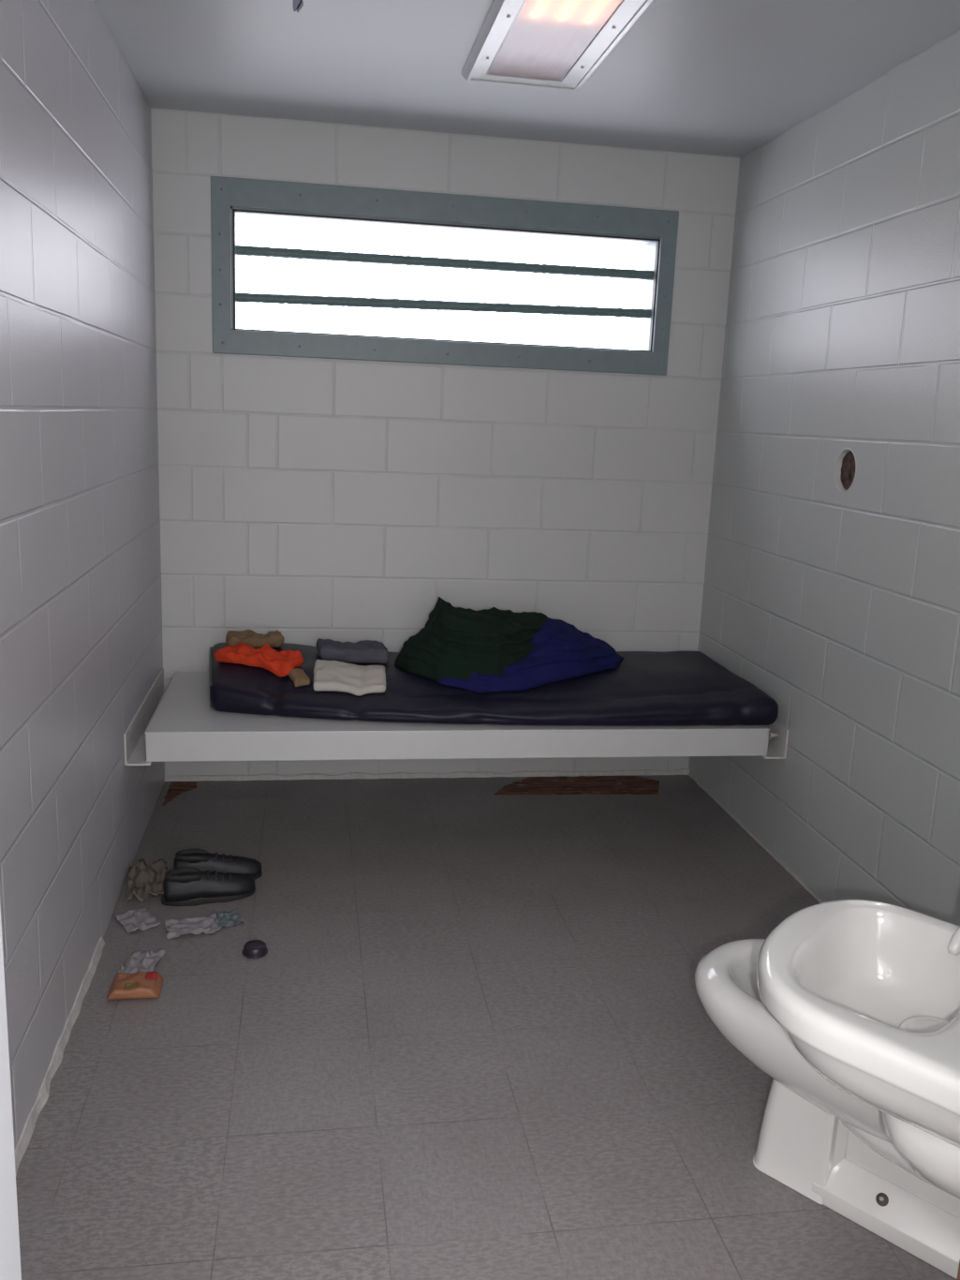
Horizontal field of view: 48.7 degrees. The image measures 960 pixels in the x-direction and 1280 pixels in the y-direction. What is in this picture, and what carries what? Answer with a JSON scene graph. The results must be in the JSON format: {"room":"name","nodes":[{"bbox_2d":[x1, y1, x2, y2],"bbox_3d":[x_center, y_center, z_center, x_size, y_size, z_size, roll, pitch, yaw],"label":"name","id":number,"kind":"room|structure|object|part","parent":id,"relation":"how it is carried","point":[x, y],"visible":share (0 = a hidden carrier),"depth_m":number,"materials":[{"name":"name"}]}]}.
{"room":"prison interior","nodes":[
{"label":"prison interior","id":0,"kind":"room"},
{"bbox_2d":[0,0,164,1151],"bbox_3d":[-1.052,-0.330,2.442,0.200,2.438,3.500,0,12,-9],"label":"wall","id":1,"kind":"structure","parent":0,"point":[81,648],"depth_m":2.46,"materials":[{"name":"white brick"}]},
{"bbox_2d":[14,936,104,1175],"bbox_3d":[-0.878,1.008,1.974,0.017,0.031,1.880,0,12,-9],"label":"trim","id":2,"kind":"structure","parent":1,"relation":"attached to","point":[56,1060],"depth_m":2.34,"materials":[{"name":"grey paint"}]},
{"bbox_2d":[150,107,740,775],"bbox_3d":[-0.142,-0.656,4.174,2.144,2.438,0.200,0,12,-9],"label":"wall","id":3,"kind":"structure","parent":0,"point":[307,500],"depth_m":4.05,"materials":[{"name":"white brick"}]},
{"bbox_2d":[164,768,689,781],"bbox_3d":[-0.173,0.548,4.310,2.144,0.025,0.014,0,12,-9],"label":"trim","id":4,"kind":"structure","parent":3,"relation":"attached to","point":[685,771],"depth_m":4.30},
{"bbox_2d":[210,176,679,375],"bbox_3d":[-0.122,-1.345,3.994,1.718,0.601,0.164,0,12,-9],"label":"window","id":5,"kind":"structure","parent":3,"relation":"in","point":[230,197],"depth_m":3.93,"materials":[{"name":"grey metal"}]},
{"bbox_2d":[123,668,788,765],"bbox_3d":[-0.089,0.253,3.802,2.142,0.102,0.855,0,12,-9],"label":"bunk","id":6,"kind":"object","parent":3,"relation":"attached to","point":[178,723],"visible":0.62,"depth_m":3.41,"materials":[{"name":"white paint"}]},
{"bbox_2d":[209,642,778,725],"bbox_3d":[0.001,0.146,3.759,1.932,0.130,0.752,0,12,-9],"label":"mattress","id":7,"kind":"object","parent":6,"relation":"on","point":[647,688],"visible":0.7,"depth_m":3.53,"materials":[{"name":"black plastic"}]},
{"bbox_2d":[225,629,284,648],"bbox_3d":[-0.818,-0.002,3.855,0.206,0.058,0.112,-1,12,-16],"label":"paper bag","id":8,"kind":"object","parent":7,"relation":"on","point":[275,639],"visible":0.83,"depth_m":3.83,"materials":[{"name":"brown paper"}]},
{"bbox_2d":[214,641,304,676],"bbox_3d":[-0.757,0.057,3.632,0.305,0.093,0.135,6,12,17],"label":"crumpled cloth","id":9,"kind":"object","parent":7,"relation":"on","point":[280,663],"visible":0.99,"depth_m":3.60,"materials":[{"name":"orange fabric"}]},
{"bbox_2d":[287,668,310,686],"bbox_3d":[-0.606,0.124,3.543,0.056,0.048,0.086,-5,14,-30],"label":"paper scrap","id":10,"kind":"object","parent":7,"relation":"on","point":[299,677],"visible":1,"depth_m":3.52,"materials":[{"name":"beige paper"}]},
{"bbox_2d":[313,659,386,696],"bbox_3d":[-0.438,0.126,3.576,0.246,0.088,0.178,0,12,-9],"label":"folded towel","id":11,"kind":"object","parent":7,"relation":"on","point":[329,676],"visible":1,"depth_m":3.54,"materials":[{"name":"white fabric"}]},
{"bbox_2d":[316,638,389,664],"bbox_3d":[-0.461,0.038,3.829,0.259,0.071,0.180,0,12,-9],"label":"folded cloth","id":12,"kind":"object","parent":7,"relation":"on","point":[367,651],"visible":0.98,"depth_m":3.76,"materials":[{"name":"grey fabric"}]},
{"bbox_2d":[394,596,548,682],"bbox_3d":[0.008,-0.015,3.796,0.620,0.263,0.504,0,12,-9],"label":"blanket","id":13,"kind":"object","parent":7,"relation":"on","point":[454,642],"visible":0.81,"depth_m":3.65,"materials":[{"name":"green fabric"}]},
{"bbox_2d":[437,617,624,692],"bbox_3d":[0.167,0.020,3.850,0.809,0.199,0.465,-6,14,-34],"label":"blanket","id":14,"kind":"object","parent":7,"relation":"on","point":[561,651],"visible":0.56,"depth_m":3.69,"materials":[{"name":"blue fabric"}]},
{"bbox_2d":[15,774,956,1279],"bbox_3d":[0.261,1.165,1.760,2.600,0.104,5.850,0,12,-9],"label":"floor","id":15,"kind":"structure","parent":0,"point":[473,1037],"depth_m":2.41,"materials":[{"name":"tile"}]},
{"bbox_2d":[106,971,163,999],"bbox_3d":[-0.863,0.862,2.654,0.125,0.031,0.100,0,12,-9],"label":"wrapper","id":16,"kind":"object","parent":15,"relation":"on","point":[140,985],"visible":1,"depth_m":2.63,"materials":[{"name":"orange plastic"}]},
{"bbox_2d":[113,907,160,933],"bbox_3d":[-0.975,0.791,3.009,0.095,0.017,0.133,-7,15,-38],"label":"crumpled paper","id":17,"kind":"object","parent":15,"relation":"on","point":[140,918],"visible":1,"depth_m":3.00,"materials":[{"name":"white paper"}]},
{"bbox_2d":[115,947,165,976],"bbox_3d":[-0.886,0.843,2.769,0.092,0.023,0.134,3,12,3],"label":"crumpled paper","id":18,"kind":"object","parent":15,"relation":"on","point":[145,960],"visible":0.88,"depth_m":2.77,"materials":[{"name":"white paper"}]},
{"bbox_2d":[125,858,167,903],"bbox_3d":[-1.017,0.728,3.237,0.116,0.043,0.248,-1,12,-15],"label":"crumpled cloth","id":19,"kind":"object","parent":15,"relation":"on","point":[142,880],"visible":0.98,"depth_m":3.24,"materials":[{"name":"brown fabric"}]},
{"bbox_2d":[164,912,220,938],"bbox_3d":[-0.809,0.804,2.980,0.148,0.017,0.105,-2,13,-21],"label":"crumpled paper","id":20,"kind":"object","parent":15,"relation":"on","point":[206,924],"visible":1,"depth_m":2.98,"materials":[{"name":"white paper"}]},
{"bbox_2d":[161,867,255,906],"bbox_3d":[-0.811,0.727,3.164,0.274,0.093,0.094,-2,13,-21],"label":"shoe","id":21,"kind":"object","parent":15,"relation":"on","point":[182,886],"visible":1,"depth_m":3.13,"materials":[{"name":"black leather"}]},
{"bbox_2d":[174,848,262,879],"bbox_3d":[-0.818,0.700,3.294,0.274,0.093,0.094,-1,12,-15],"label":"shoe","id":22,"kind":"object","parent":15,"relation":"on","point":[202,860],"visible":0.63,"depth_m":3.27,"materials":[{"name":"black leather"}]},
{"bbox_2d":[208,909,244,928],"bbox_3d":[-0.726,0.796,3.034,0.080,0.017,0.091,-5,14,-32],"label":"plastic wrapper","id":23,"kind":"object","parent":15,"relation":"on","point":[225,918],"visible":1,"depth_m":3.03,"materials":[{"name":"plastic"}]},
{"bbox_2d":[242,939,267,958],"bbox_3d":[-0.608,0.834,2.865,0.068,0.025,0.068,0,12,-9],"label":"cap","id":24,"kind":"object","parent":15,"relation":"on","point":[254,948],"visible":1,"depth_m":2.85,"materials":[{"name":"plastic"}]},
{"bbox_2d":[695,899,959,1279],"bbox_3d":[0.705,0.762,1.848,0.594,0.693,0.939,0,12,-9],"label":"toilet","id":25,"kind":"object","parent":15,"relation":"on","point":[851,1008],"visible":1,"depth_m":1.86,"materials":[{"name":"ceramic"}]},
{"bbox_3d":[0.678,0.782,2.072,0.544,0.200,0.354,13,16,41],"label":"toilet bowl","id":26,"kind":"part","parent":25,"relation":"part of","materials":[{"name":"white ceramic"}]},
{"bbox_2d":[757,899,959,1147],"bbox_3d":[0.692,0.612,1.662,0.525,0.178,0.467,13,16,42],"label":"washbasin","id":27,"kind":"object","parent":25,"relation":"in","point":[868,992],"depth_m":1.71,"materials":[{"name":"white ceramic"}]},
{"bbox_2d":[948,926,959,955],"bbox_3d":[0.819,0.474,1.780,0.085,0.093,0.062,0,12,-9],"label":"faucet","id":28,"kind":"object","parent":25,"relation":"on","point":[954,932],"depth_m":1.76,"materials":[{"name":"white ceramic"}]},
{"bbox_2d":[94,0,959,157],"bbox_3d":[0.184,-1.561,2.372,2.600,0.100,3.500,0,12,-9],"label":"ceiling","id":29,"kind":"structure","parent":0,"point":[723,78],"depth_m":3.06,"materials":[{"name":"white paint"}]},
{"bbox_2d":[292,0,303,12],"bbox_3d":[-0.454,-1.592,2.639,0.027,0.001,0.165,0,12,-9],"label":"ink smudge","id":30,"kind":"object","parent":29,"relation":"attached to","point":[297,5],"visible":1,"depth_m":2.67,"materials":[{"name":"grey"}]},
{"bbox_2d":[461,0,653,90],"bbox_3d":[0.219,-1.533,2.564,0.361,0.030,1.248,0,12,-9],"label":"recessed light","id":31,"kind":"object","parent":29,"relation":"in","point":[551,44],"visible":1,"depth_m":2.77,"materials":[{"name":"metal"}]},
{"bbox_2d":[688,29,959,925],"bbox_3d":[1.262,-0.311,2.816,0.200,2.438,3.500,0,12,-9],"label":"wall","id":32,"kind":"structure","parent":0,"point":[842,331],"depth_m":3.15,"materials":[{"name":"white brick"}]},
{"bbox_2d":[687,773,824,903],"bbox_3d":[1.079,0.834,3.232,0.009,0.012,2.580,0,12,-9],"label":"trim","id":33,"kind":"structure","parent":32,"relation":"attached to","point":[700,784],"depth_m":3.78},
{"bbox_2d":[834,447,857,492],"bbox_3d":[1.123,-0.510,3.196,0.048,0.134,0.134,0,12,-9],"label":"hole","id":34,"kind":"object","parent":32,"relation":"attached to","point":[847,464],"depth_m":3.22,"materials":[{"name":"paint"}]},
{"bbox_3d":[0.413,0.063,0.871,2.600,2.438,0.150,0,12,-9],"label":"wall","id":35,"kind":"structure","parent":0,"visible":0},
{"bbox_2d":[0,905,21,1279],"bbox_3d":[0.104,0.192,0.850,1.076,2.170,0.190,0,12,-9],"label":"door","id":36,"kind":"structure","parent":35,"relation":"in","point":[9,1239],"depth_m":0.89,"materials":[{"name":"paint"}]}
]}

